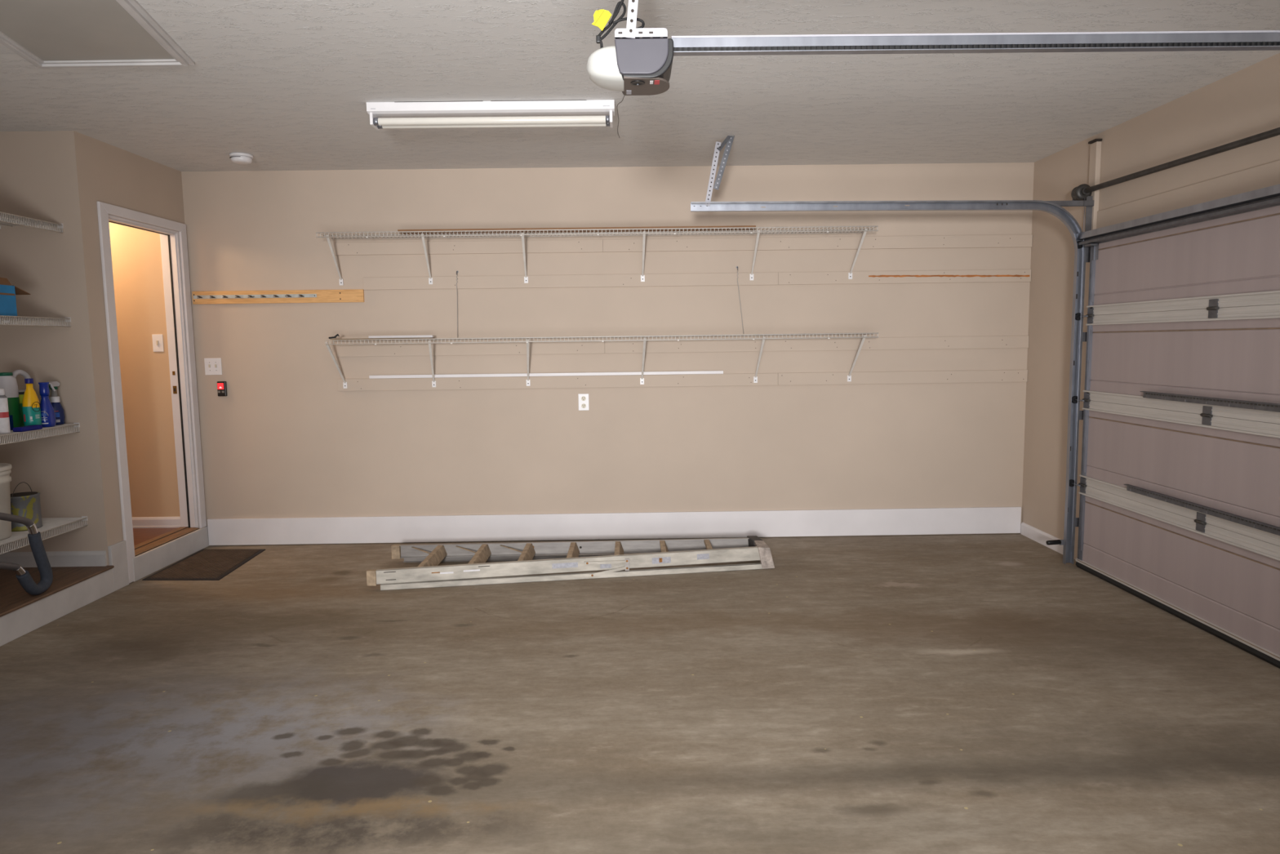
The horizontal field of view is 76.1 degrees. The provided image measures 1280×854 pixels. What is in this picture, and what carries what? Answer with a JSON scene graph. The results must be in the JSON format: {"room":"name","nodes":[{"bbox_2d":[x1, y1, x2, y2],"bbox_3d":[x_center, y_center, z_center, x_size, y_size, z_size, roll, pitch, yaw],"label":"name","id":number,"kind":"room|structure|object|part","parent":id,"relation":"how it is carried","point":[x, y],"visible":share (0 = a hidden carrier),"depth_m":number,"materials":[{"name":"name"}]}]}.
{"room":"garage","nodes":[
{"label":"garage","id":0,"kind":"room"},
{"bbox_2d":[0,130,88,551],"bbox_3d":[-3.767,-0.351,4.924,0.760,2.745,0.100,-1,6,-1],"label":"wall","id":1,"kind":"structure","parent":0,"point":[32,259],"depth_m":4.85,"materials":[{"name":"beige paint"}]},
{"bbox_2d":[0,550,106,567],"bbox_3d":[-3.647,0.808,4.987,0.768,0.093,0.016,-1,6,-1],"label":"baseboard","id":2,"kind":"structure","parent":1,"relation":"attached to","point":[56,558],"depth_m":4.98,"materials":[{"name":"white paint"}]},
{"bbox_2d":[0,566,100,609],"bbox_3d":[-3.641,1.062,3.784,0.750,0.165,2.460,-1,6,-1],"label":"floor","id":3,"kind":"structure","parent":0,"point":[11,592],"depth_m":4.72,"materials":[{"name":"brown"}]},
{"bbox_2d":[53,130,199,565],"bbox_3d":[-3.334,-0.417,5.505,0.120,2.745,1.260,-1,6,-1],"label":"wall","id":4,"kind":"structure","parent":0,"point":[89,170],"depth_m":4.94,"materials":[{"name":"beige paint"}]},
{"bbox_2d":[0,565,114,617],"bbox_3d":[-3.237,0.982,3.781,0.060,0.016,2.460,-1,6,-1],"label":"trim","id":5,"kind":"structure","parent":4,"relation":"attached to","point":[15,606],"depth_m":4.51,"materials":[{"name":"brown wood"}]},
{"bbox_2d":[0,512,53,595],"bbox_3d":[-3.257,0.612,4.099,0.057,0.651,0.783,-1,6,-1],"label":"hose","id":6,"kind":"object","parent":5,"relation":"on","point":[26,581],"visible":1,"depth_m":4.38,"materials":[{"name":"grey plastic"}]},
{"bbox_2d":[0,540,128,646],"bbox_3d":[-3.228,0.989,3.857,0.020,0.285,2.610,-1,6,-1],"label":"baseboard","id":7,"kind":"structure","parent":4,"relation":"attached to","point":[16,624],"depth_m":4.60,"materials":[{"name":"white paint"}]},
{"bbox_2d":[96,200,206,583],"bbox_3d":[-3.332,-0.234,5.534,0.158,2.368,0.969,-1,6,-1],"label":"door frame","id":8,"kind":"structure","parent":4,"relation":"in","point":[171,259],"depth_m":5.85,"materials":[{"name":"white paint"}]},
{"bbox_3d":[-3.371,-0.269,5.922,0.026,0.057,0.004,-1,6,-1],"label":"strike plate","id":9,"kind":"part","parent":8,"relation":"part of","materials":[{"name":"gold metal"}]},
{"bbox_2d":[108,222,180,517],"bbox_3d":[-4.190,-0.511,5.963,1.580,2.630,0.100,-1,6,-1],"label":"wall","id":10,"kind":"structure","parent":0,"point":[136,255],"depth_m":5.93,"materials":[{"name":"beige paint"}]},
{"bbox_2d":[132,516,181,528],"bbox_3d":[-4.178,0.714,6.031,1.570,0.080,0.016,-1,6,-1],"label":"baseboard","id":11,"kind":"structure","parent":10,"relation":"attached to","point":[137,522],"depth_m":6.03,"materials":[{"name":"white paint"}]},
{"bbox_2d":[151,333,164,351],"bbox_3d":[-3.486,-0.607,5.904,0.075,0.125,0.015,-1,6,-1],"label":"hall light switch","id":12,"kind":"object","parent":10,"relation":"attached to","point":[157,339],"visible":1,"depth_m":5.91,"materials":[{"name":"white plastic"}]},
{"bbox_2d":[133,527,177,546],"bbox_3d":[-4.166,0.884,5.577,1.580,0.165,0.955,-1,6,-1],"label":"floor","id":13,"kind":"structure","parent":0,"point":[140,535],"depth_m":5.86,"materials":[{"name":"brown wood"}]},
{"bbox_2d":[133,525,208,582],"bbox_3d":[-3.247,0.867,5.680,0.021,0.153,0.932,-1,6,-1],"label":"baseboard","id":14,"kind":"structure","parent":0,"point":[144,564],"depth_m":5.62,"materials":[{"name":"white paint"}]},
{"bbox_2d":[181,162,1034,546],"bbox_3d":[-0.124,-0.471,6.109,6.311,2.845,0.120,-1,6,-1],"label":"wall","id":15,"kind":"structure","parent":0,"point":[283,441],"depth_m":6.04,"materials":[{"name":"beige paint"}]},
{"bbox_2d":[204,357,222,374],"bbox_3d":[-3.142,-0.445,6.010,0.122,0.124,0.014,-1,6,-1],"label":"light switch","id":16,"kind":"object","parent":15,"relation":"attached to","point":[212,366],"visible":1,"depth_m":6.01,"materials":[{"name":"white plastic"}]},
{"bbox_2d":[217,381,226,396],"bbox_3d":[-3.081,-0.281,6.023,0.064,0.111,0.024,-1,6,-1],"label":"wall control","id":17,"kind":"object","parent":15,"relation":"attached to","point":[221,385],"visible":1,"depth_m":6.01,"materials":[{"name":"black plastic"}]},
{"bbox_2d":[191,288,364,304],"bbox_3d":[-2.637,-0.949,5.951,1.240,0.092,0.038,-1,6,-1],"label":"hanger","id":18,"kind":"object","parent":15,"relation":"attached to","point":[352,295],"visible":1,"depth_m":5.95,"materials":[{"name":"brown wood"}]},
{"bbox_2d":[333,239,603,255],"bbox_3d":[-1.247,-1.305,5.940,1.953,0.089,0.019,-1,6,-1],"label":"board","id":19,"kind":"object","parent":15,"relation":"attached to","point":[593,245],"visible":0.99,"depth_m":5.93,"materials":[{"name":"beige paint"}]},
{"bbox_2d":[336,341,604,356],"bbox_3d":[-1.245,-0.574,6.015,1.967,0.089,0.019,-1,6,-1],"label":"board","id":20,"kind":"object","parent":15,"relation":"attached to","point":[569,347],"visible":0.99,"depth_m":6.01,"materials":[{"name":"beige paint"}]},
{"bbox_2d":[337,370,777,391],"bbox_3d":[-0.604,-0.344,6.039,3.252,0.113,0.034,-1,6,-1],"label":"board","id":21,"kind":"object","parent":15,"relation":"attached to","point":[747,379],"depth_m":6.03,"materials":[{"name":"beige paint"}]},
{"bbox_3d":[-0.687,-0.386,6.024,2.607,0.023,0.014,-1,6,-1],"label":"white trim strip","id":22,"kind":"part","parent":21,"relation":"part of","materials":[{"name":"white wood"}]},
{"bbox_2d":[577,393,589,410],"bbox_3d":[-0.418,-0.185,6.070,0.078,0.124,0.009,-1,6,-1],"label":"power outlet","id":23,"kind":"object","parent":15,"relation":"attached to","point":[584,405],"visible":1,"depth_m":6.07,"materials":[{"name":"white plastic"}]},
{"bbox_2d":[315,225,878,285],"bbox_3d":[-0.290,-1.214,5.813,3.885,0.343,0.306,-1,6,-1],"label":"wire shelf","id":24,"kind":"object","parent":15,"relation":"attached to","point":[422,235],"visible":1,"depth_m":5.71,"materials":[{"name":"white metal"}]},
{"bbox_3d":[-2.173,-1.054,5.942,0.028,0.046,0.007,-1,6,-1],"label":"foot plate","id":25,"kind":"part","parent":24,"relation":"part of","materials":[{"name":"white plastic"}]},
{"bbox_3d":[-1.524,-1.063,5.949,0.028,0.046,0.007,-1,6,-1],"label":"foot plate","id":26,"kind":"part","parent":24,"relation":"part of","materials":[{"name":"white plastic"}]},
{"bbox_3d":[-0.830,-1.073,5.956,0.028,0.046,0.007,-1,6,-1],"label":"foot plate","id":27,"kind":"part","parent":24,"relation":"part of","materials":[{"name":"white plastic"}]},
{"bbox_2d":[397,225,755,234],"bbox_3d":[-0.440,-1.392,5.782,2.500,0.019,0.155,-1,6,-1],"label":"wooden plank","id":28,"kind":"object","parent":24,"relation":"on","point":[728,226],"visible":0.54,"depth_m":5.71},
{"bbox_3d":[0.020,-1.084,5.964,0.028,0.046,0.007,-1,6,-1],"label":"foot plate","id":29,"kind":"part","parent":24,"relation":"part of","materials":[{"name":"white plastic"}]},
{"bbox_3d":[0.817,-1.096,5.972,0.028,0.046,0.007,-1,6,-1],"label":"foot plate","id":30,"kind":"part","parent":24,"relation":"part of","materials":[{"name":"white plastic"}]},
{"bbox_3d":[1.540,-1.106,5.979,0.028,0.046,0.007,-1,6,-1],"label":"foot plate","id":31,"kind":"part","parent":24,"relation":"part of","materials":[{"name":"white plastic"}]},
{"bbox_2d":[324,332,878,388],"bbox_3d":[-0.262,-0.475,5.890,3.879,0.356,0.306,-1,6,-1],"label":"wire shelf","id":32,"kind":"object","parent":15,"relation":"attached to","point":[849,376],"visible":1,"depth_m":5.74,"materials":[{"name":"white metal"}]},
{"bbox_3d":[-2.172,-0.308,6.019,0.028,0.046,0.007,-1,6,-1],"label":"foot plate","id":33,"kind":"part","parent":32,"relation":"part of","materials":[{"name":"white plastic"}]},
{"bbox_2d":[329,334,433,339],"bbox_3d":[-1.829,-0.638,5.816,0.700,0.023,0.150,-1,6,-1],"label":"board","id":34,"kind":"object","parent":32,"relation":"on","point":[366,338],"depth_m":5.82,"materials":[{"name":"white wood"}]},
{"bbox_2d":[328,333,339,338],"bbox_3d":[-2.154,-0.639,5.752,0.075,0.033,0.014,-1,6,-1],"label":"clamp","id":35,"kind":"object","parent":34,"relation":"on","point":[335,335],"visible":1,"depth_m":5.75,"materials":[{"name":"black metal"}]},
{"bbox_3d":[-1.707,-0.645,5.842,0.455,0.018,0.040,-1,6,-1],"label":"white trim offcut","id":36,"kind":"part","parent":34,"relation":"part of","materials":[{"name":"white wood"}]},
{"bbox_3d":[-1.519,-0.317,6.026,0.028,0.046,0.007,-1,6,-1],"label":"foot plate","id":37,"kind":"part","parent":32,"relation":"part of","materials":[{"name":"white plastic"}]},
{"bbox_3d":[-0.825,-0.327,6.033,0.028,0.046,0.007,-1,6,-1],"label":"foot plate","id":38,"kind":"part","parent":32,"relation":"part of","materials":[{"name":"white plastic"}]},
{"bbox_3d":[0.016,-0.338,6.041,0.028,0.046,0.007,-1,6,-1],"label":"foot plate","id":39,"kind":"part","parent":32,"relation":"part of","materials":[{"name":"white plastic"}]},
{"bbox_3d":[0.856,-0.350,6.050,0.028,0.046,0.007,-1,6,-1],"label":"foot plate","id":40,"kind":"part","parent":32,"relation":"part of","materials":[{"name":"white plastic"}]},
{"bbox_3d":[1.551,-0.360,6.056,0.028,0.046,0.007,-1,6,-1],"label":"foot plate","id":41,"kind":"part","parent":32,"relation":"part of","materials":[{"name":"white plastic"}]},
{"bbox_2d":[207,506,1021,545],"bbox_3d":[-0.177,0.747,6.164,6.124,0.201,0.020,-1,6,-1],"label":"baseboard","id":42,"kind":"structure","parent":15,"relation":"attached to","point":[970,520],"depth_m":6.15,"materials":[{"name":"white paint"}]},
{"bbox_2d":[604,335,1028,353],"bbox_3d":[1.309,-0.610,6.041,3.138,0.089,0.019,-1,6,-1],"label":"board","id":43,"kind":"object","parent":15,"relation":"attached to","point":[1010,341],"visible":0.98,"depth_m":6.03,"materials":[{"name":"beige paint"}]},
{"bbox_2d":[602,234,1032,252],"bbox_3d":[1.299,-1.341,5.965,3.138,0.089,0.019,-1,6,-1],"label":"board","id":44,"kind":"object","parent":15,"relation":"attached to","point":[1011,240],"visible":1,"depth_m":5.96,"materials":[{"name":"beige paint"}]},
{"bbox_2d":[777,369,1027,385],"bbox_3d":[1.952,-0.368,6.073,1.858,0.089,0.019,-1,6,-1],"label":"board","id":45,"kind":"object","parent":15,"relation":"attached to","point":[990,375],"visible":1,"depth_m":6.06,"materials":[{"name":"beige paint"}]},
{"bbox_2d":[777,269,1031,284],"bbox_3d":[1.942,-1.100,5.997,1.858,0.089,0.020,-1,6,-1],"label":"board","id":46,"kind":"object","parent":15,"relation":"attached to","point":[989,275],"visible":1,"depth_m":5.99,"materials":[{"name":"beige paint"}]},
{"bbox_3d":[-0.501,-1.066,5.973,3.027,0.089,0.019,-1,6,-1],"label":"board","id":47,"kind":"object","parent":15,"relation":"attached to","visible":0},
{"bbox_2d":[456,271,458,337],"bbox_3d":[-1.332,-0.898,5.973,0.018,0.485,0.037,0,6,4],"label":"hanging cord","id":48,"kind":"object","parent":47,"relation":"hanging from","point":[456,271],"visible":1,"depth_m":5.96,"materials":[{"name":"fabric"}]},
{"bbox_3d":[-1.333,-0.884,5.963,0.018,0.458,0.006,-1,6,-1],"label":"cord","id":49,"kind":"part","parent":48,"relation":"part of","materials":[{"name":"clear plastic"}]},
{"bbox_2d":[736,266,743,333],"bbox_3d":[0.734,-0.931,5.992,0.054,0.493,0.036,-1,6,-1],"label":"hanging cord","id":50,"kind":"object","parent":47,"relation":"hanging from","point":[736,266],"visible":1,"depth_m":5.98,"materials":[{"name":"fabric"}]},
{"bbox_2d":[0,533,1279,853],"bbox_3d":[-0.084,1.577,-0.114,6.411,0.150,12.920,-1,6,-1],"label":"floor","id":51,"kind":"structure","parent":0,"point":[955,693],"depth_m":3.28,"materials":[{"name":"concrete"}]},
{"bbox_2d":[142,549,265,580],"bbox_3d":[-2.963,0.940,5.632,0.525,0.010,0.810,-1,6,-1],"label":"doormat","id":52,"kind":"object","parent":51,"relation":"on","point":[204,564],"visible":1,"depth_m":5.55,"materials":[{"name":"brown fabric"}]},
{"bbox_2d":[366,535,774,590],"bbox_3d":[-0.407,0.869,5.303,2.576,0.151,0.666,-1,6,-1],"label":"step ladder","id":53,"kind":"object","parent":51,"relation":"on","point":[550,557],"visible":1,"depth_m":5.26,"materials":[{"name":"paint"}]},
{"bbox_3d":[-0.396,0.895,5.612,2.461,0.036,0.022,-1,6,0],"label":"rail","id":54,"kind":"part","parent":53,"relation":"part of","materials":[{"name":"metal"}]},
{"bbox_3d":[-0.427,0.871,5.160,2.450,0.108,0.373,-1,6,-1],"label":"rail","id":55,"kind":"part","parent":53,"relation":"part of","materials":[{"name":"paint"}]},
{"bbox_3d":[-0.371,0.941,5.160,2.447,0.036,0.022,-2,6,-9],"label":"rail","id":56,"kind":"part","parent":53,"relation":"part of","materials":[{"name":"paint"}]},
{"bbox_3d":[-0.447,0.827,5.590,2.481,0.108,0.028,-1,6,0],"label":"rail","id":57,"kind":"part","parent":53,"relation":"part of","materials":[{"name":"metal"}]},
{"bbox_2d":[0,0,1279,171],"bbox_3d":[-0.721,-1.280,-0.415,7.611,0.120,12.920,-1,6,-1],"label":"ceiling","id":58,"kind":"structure","parent":0,"point":[288,85],"depth_m":4.01,"materials":[{"name":"white paint"}]},
{"bbox_2d":[0,0,195,67],"bbox_3d":[-2.183,-1.536,2.958,0.688,0.024,1.538,-2,6,-12],"label":"attic hatch","id":59,"kind":"object","parent":58,"relation":"attached to","point":[46,33],"visible":1,"depth_m":3.28,"materials":[{"name":"white paint"}]},
{"bbox_2d":[229,152,253,164],"bbox_3d":[-2.626,-1.766,5.384,0.144,0.053,0.144,-1,6,-1],"label":"smoke detector","id":60,"kind":"object","parent":58,"relation":"attached to","point":[236,157],"visible":1,"depth_m":5.34,"materials":[{"name":"white plastic"}]},
{"bbox_3d":[-2.626,-1.784,5.382,0.144,0.017,0.144,-1,6,-1],"label":"mounting plate","id":61,"kind":"part","parent":60,"relation":"part of","materials":[{"name":"white plastic"}]},
{"bbox_2d":[366,99,614,129],"bbox_3d":[-0.780,-1.652,4.330,1.292,0.111,0.132,-1,6,-1],"label":"fluorescent light","id":62,"kind":"object","parent":58,"relation":"attached to","point":[575,113],"visible":1,"depth_m":4.28,"materials":[{"name":"white plastic"}]},
{"bbox_2d":[690,135,1093,564],"bbox_3d":[1.608,-0.457,5.193,2.564,2.738,0.069,-1,6,-1],"label":"door track","id":63,"kind":"object","parent":58,"relation":"attached to","point":[1053,207],"visible":0.97,"depth_m":5.10,"materials":[{"name":"metal"}]},
{"bbox_3d":[0.520,-1.754,5.049,0.088,0.102,0.034,-1,6,-1],"label":"ceiling plate","id":64,"kind":"part","parent":63,"relation":"part of","materials":[{"name":"grey metal"}]},
{"bbox_2d":[1045,539,1063,545],"bbox_3d":[2.717,0.753,5.340,0.116,0.036,0.030,-1,6,-1],"label":"sensor","id":65,"kind":"object","parent":63,"relation":"attached to","point":[1060,542],"visible":1,"depth_m":5.33,"materials":[{"name":"black plastic"}]},
{"bbox_2d":[1069,183,1279,668],"bbox_3d":[2.828,-0.012,2.773,0.114,2.339,4.942,-1,6,-1],"label":"garage door","id":66,"kind":"structure","parent":63,"relation":"attached to","point":[1180,485],"depth_m":4.20,"materials":[{"name":"metal"}]},
{"bbox_3d":[2.842,0.644,2.804,0.017,0.060,4.868,-1,6,-1],"label":"rail","id":67,"kind":"part","parent":66,"relation":"part of","materials":[{"name":"white metal"}]},
{"bbox_3d":[2.841,0.584,2.797,0.017,0.060,4.868,-1,6,-1],"label":"rail","id":68,"kind":"part","parent":66,"relation":"part of","materials":[{"name":"white metal"}]},
{"bbox_3d":[2.835,0.107,2.748,0.017,0.060,4.868,-1,6,-1],"label":"rail","id":69,"kind":"part","parent":66,"relation":"part of","materials":[{"name":"white metal"}]},
{"bbox_3d":[2.834,0.047,2.742,0.017,0.060,4.868,-1,6,-1],"label":"rail","id":70,"kind":"part","parent":66,"relation":"part of","materials":[{"name":"white metal"}]},
{"bbox_3d":[2.828,-0.417,2.694,0.017,0.060,4.868,-1,6,-1],"label":"rail","id":71,"kind":"part","parent":66,"relation":"part of","materials":[{"name":"white metal"}]},
{"bbox_3d":[2.827,-0.477,2.688,0.017,0.060,4.868,-1,6,-1],"label":"rail","id":72,"kind":"part","parent":66,"relation":"part of","materials":[{"name":"white metal"}]},
{"bbox_2d":[586,0,1279,137],"bbox_3d":[1.366,-1.251,2.598,3.076,0.612,0.200,-1,6,-1],"label":"garage door opener","id":73,"kind":"object","parent":58,"relation":"hanging from","point":[640,62],"visible":1,"depth_m":2.59,"materials":[{"name":"grey plastic"}]},
{"bbox_3d":[-0.062,-1.340,2.559,0.150,0.388,0.052,-1,6,-1],"label":"power cord","id":74,"kind":"part","parent":73,"relation":"part of","materials":[{"name":"black rubber"}]},
{"bbox_3d":[0.005,-1.135,2.504,0.165,0.105,0.018,-1,6,-1],"label":"panel","id":75,"kind":"part","parent":73,"relation":"part of","materials":[{"name":"grey plastic"}]},
{"bbox_3d":[1.472,-1.230,2.611,2.745,0.050,0.034,-1,6,-1],"label":"rail","id":76,"kind":"part","parent":73,"relation":"part of","materials":[{"name":"metal"}]},
{"bbox_2d":[1021,53,1279,559],"bbox_3d":[3.028,0.099,-0.291,0.150,2.745,12.800,-1,6,-1],"label":"wall","id":77,"kind":"structure","parent":0,"point":[1245,103],"depth_m":5.33,"materials":[{"name":"beige paint"}]},
{"bbox_2d":[1020,522,1063,554],"bbox_3d":[2.895,0.798,5.872,0.013,0.092,0.639,-1,6,-1],"label":"baseboard","id":78,"kind":"structure","parent":77,"relation":"attached to","point":[1028,531],"depth_m":5.91,"materials":[{"name":"white paint"}]},
{"bbox_2d":[1088,141,1102,230],"bbox_3d":[2.861,-1.499,5.149,0.032,0.570,0.077,-1,6,-1],"label":"trim","id":79,"kind":"structure","parent":77,"relation":"attached to","point":[1095,148],"depth_m":5.12,"materials":[{"name":"beige paint"}]},
{"bbox_2d":[1088,138,1102,143],"bbox_3d":[2.851,-1.790,5.118,0.041,0.012,0.084,-1,6,-1],"label":"trim","id":80,"kind":"structure","parent":77,"relation":"attached to","point":[1095,140],"depth_m":5.10,"materials":[{"name":"black metal"}]},
{"bbox_2d":[1071,127,1279,200],"bbox_3d":[2.837,-1.208,2.679,0.136,0.132,5.180,-1,6,-1],"label":"shaft","id":81,"kind":"object","parent":77,"relation":"attached to","point":[1079,193],"visible":0.94,"depth_m":4.27,"materials":[{"name":"metal"}]},
{"bbox_2d":[1096,160,1279,228],"bbox_3d":[2.902,-1.019,2.678,0.012,0.162,4.938,-1,6,-1],"label":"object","id":82,"kind":"structure","parent":77,"relation":"attached to","point":[1268,175],"depth_m":4.23,"materials":[{"name":"beige paint"}]},
{"bbox_3d":[-4.082,-0.215,3.647,0.100,2.745,2.460,-1,6,-1],"label":"wall","id":83,"kind":"structure","parent":0,"visible":0},
{"bbox_2d":[0,211,62,233],"bbox_3d":[-3.704,-0.878,3.684,0.672,0.391,2.260,-1,6,-1],"label":"wire shelf","id":84,"kind":"object","parent":83,"relation":"attached to","point":[6,219],"visible":1,"depth_m":4.59,"materials":[{"name":"white metal"}]},
{"bbox_2d":[0,315,71,327],"bbox_3d":[-3.697,-0.335,3.740,0.672,0.391,2.260,-1,6,-1],"label":"wire shelf","id":85,"kind":"object","parent":83,"relation":"attached to","point":[4,318],"visible":1,"depth_m":4.59,"materials":[{"name":"white metal"}]},
{"bbox_2d":[0,277,30,315],"bbox_3d":[-3.553,-0.698,4.335,0.286,0.215,0.515,-1,6,-1],"label":"cardboard box","id":86,"kind":"object","parent":85,"relation":"on","point":[8,291],"visible":0.95,"depth_m":4.42,"materials":[{"name":"blue cardboard"}]},
{"bbox_2d":[0,422,79,444],"bbox_3d":[-3.689,0.290,3.804,0.672,0.391,2.260,-1,6,-1],"label":"wire shelf","id":87,"kind":"object","parent":83,"relation":"attached to","point":[75,424],"visible":0.77,"depth_m":4.59,"materials":[{"name":"white metal"}]},
{"bbox_2d":[0,388,10,433],"bbox_3d":[-3.428,-0.085,4.382,0.066,0.240,0.066,-1,6,-1],"label":"bottle","id":88,"kind":"object","parent":87,"relation":"on","point":[5,428],"visible":1,"depth_m":4.37,"materials":[{"name":"white plastic"}]},
{"bbox_2d":[0,372,21,427],"bbox_3d":[-3.571,-0.147,4.610,0.110,0.320,0.110,-1,6,-1],"label":"jug","id":89,"kind":"object","parent":87,"relation":"on","point":[8,382],"visible":0.74,"depth_m":4.59,"materials":[{"name":"plastic"}]},
{"bbox_2d":[8,414,13,430],"bbox_3d":[-3.548,-0.019,4.513,0.100,0.085,0.100,-1,6,-1],"label":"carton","id":90,"kind":"object","parent":87,"relation":"on","point":[11,417],"visible":0.32,"depth_m":4.54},
{"bbox_2d":[12,369,33,426],"bbox_3d":[-3.593,-0.168,4.751,0.109,0.332,0.171,-1,6,-1],"label":"jug","id":91,"kind":"object","parent":87,"relation":"on","point":[16,372],"visible":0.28,"depth_m":4.70,"materials":[{"name":"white plastic"}]},
{"bbox_3d":[-3.594,-0.259,4.744,0.029,0.148,0.167,-1,6,-1],"label":"handle","id":92,"kind":"part","parent":91,"relation":"part of","materials":[{"name":"white plastic"}]},
{"bbox_2d":[12,424,42,431],"bbox_3d":[-3.397,0.007,4.533,0.053,0.024,0.160,-1,6,-1],"label":"sponge","id":93,"kind":"object","parent":87,"relation":"on","point":[33,427],"visible":1,"depth_m":4.51,"materials":[{"name":"blue"}]},
{"bbox_2d":[22,377,41,426],"bbox_3d":[-3.444,-0.132,4.623,0.079,0.284,0.096,-1,6,-1],"label":"bottle","id":94,"kind":"object","parent":87,"relation":"on","point":[31,408],"visible":0.91,"depth_m":4.60,"materials":[{"name":"plastic"}]},
{"bbox_2d":[38,382,56,427],"bbox_3d":[-3.437,-0.131,4.735,0.078,0.258,0.126,-1,6,-1],"label":"spray bottle","id":95,"kind":"object","parent":87,"relation":"on","point":[47,413],"visible":0.93,"depth_m":4.70,"materials":[{"name":"blue plastic"}]},
{"bbox_2d":[48,381,65,425],"bbox_3d":[-3.463,-0.141,4.834,0.080,0.258,0.108,-1,6,-1],"label":"bottle","id":96,"kind":"object","parent":87,"relation":"on","point":[55,399],"visible":0.62,"depth_m":4.82,"materials":[{"name":"blue plastic"}]},
{"bbox_2d":[0,515,87,554],"bbox_3d":[-3.682,0.858,3.863,0.672,0.391,2.260,-1,6,-1],"label":"wire shelf","id":97,"kind":"object","parent":83,"relation":"attached to","point":[49,523],"visible":0.72,"depth_m":4.69,"materials":[{"name":"white metal"}]},
{"bbox_2d":[0,462,12,540],"bbox_3d":[-3.561,0.411,4.392,0.320,0.396,0.320,-1,6,-1],"label":"bucket","id":98,"kind":"object","parent":97,"relation":"on","point":[5,468],"visible":1,"depth_m":4.40,"materials":[{"name":"plastic"}]},
{"bbox_3d":[-3.563,0.227,4.372,0.320,0.025,0.320,-1,6,-1],"label":"lid","id":99,"kind":"part","parent":98,"relation":"part of","materials":[{"name":"white plastic"}]},
{"bbox_2d":[10,482,43,531],"bbox_3d":[-3.528,0.447,4.667,0.174,0.267,0.175,-1,6,-1],"label":"paint can","id":100,"kind":"object","parent":97,"relation":"on","point":[26,504],"visible":0.75,"depth_m":4.62,"materials":[{"name":"metal"}]},
{"bbox_3d":[-3.524,0.378,4.660,0.014,0.127,0.174,-1,6,-1],"label":"handle","id":101,"kind":"part","parent":100,"relation":"part of","materials":[{"name":"metal"}]}
]}

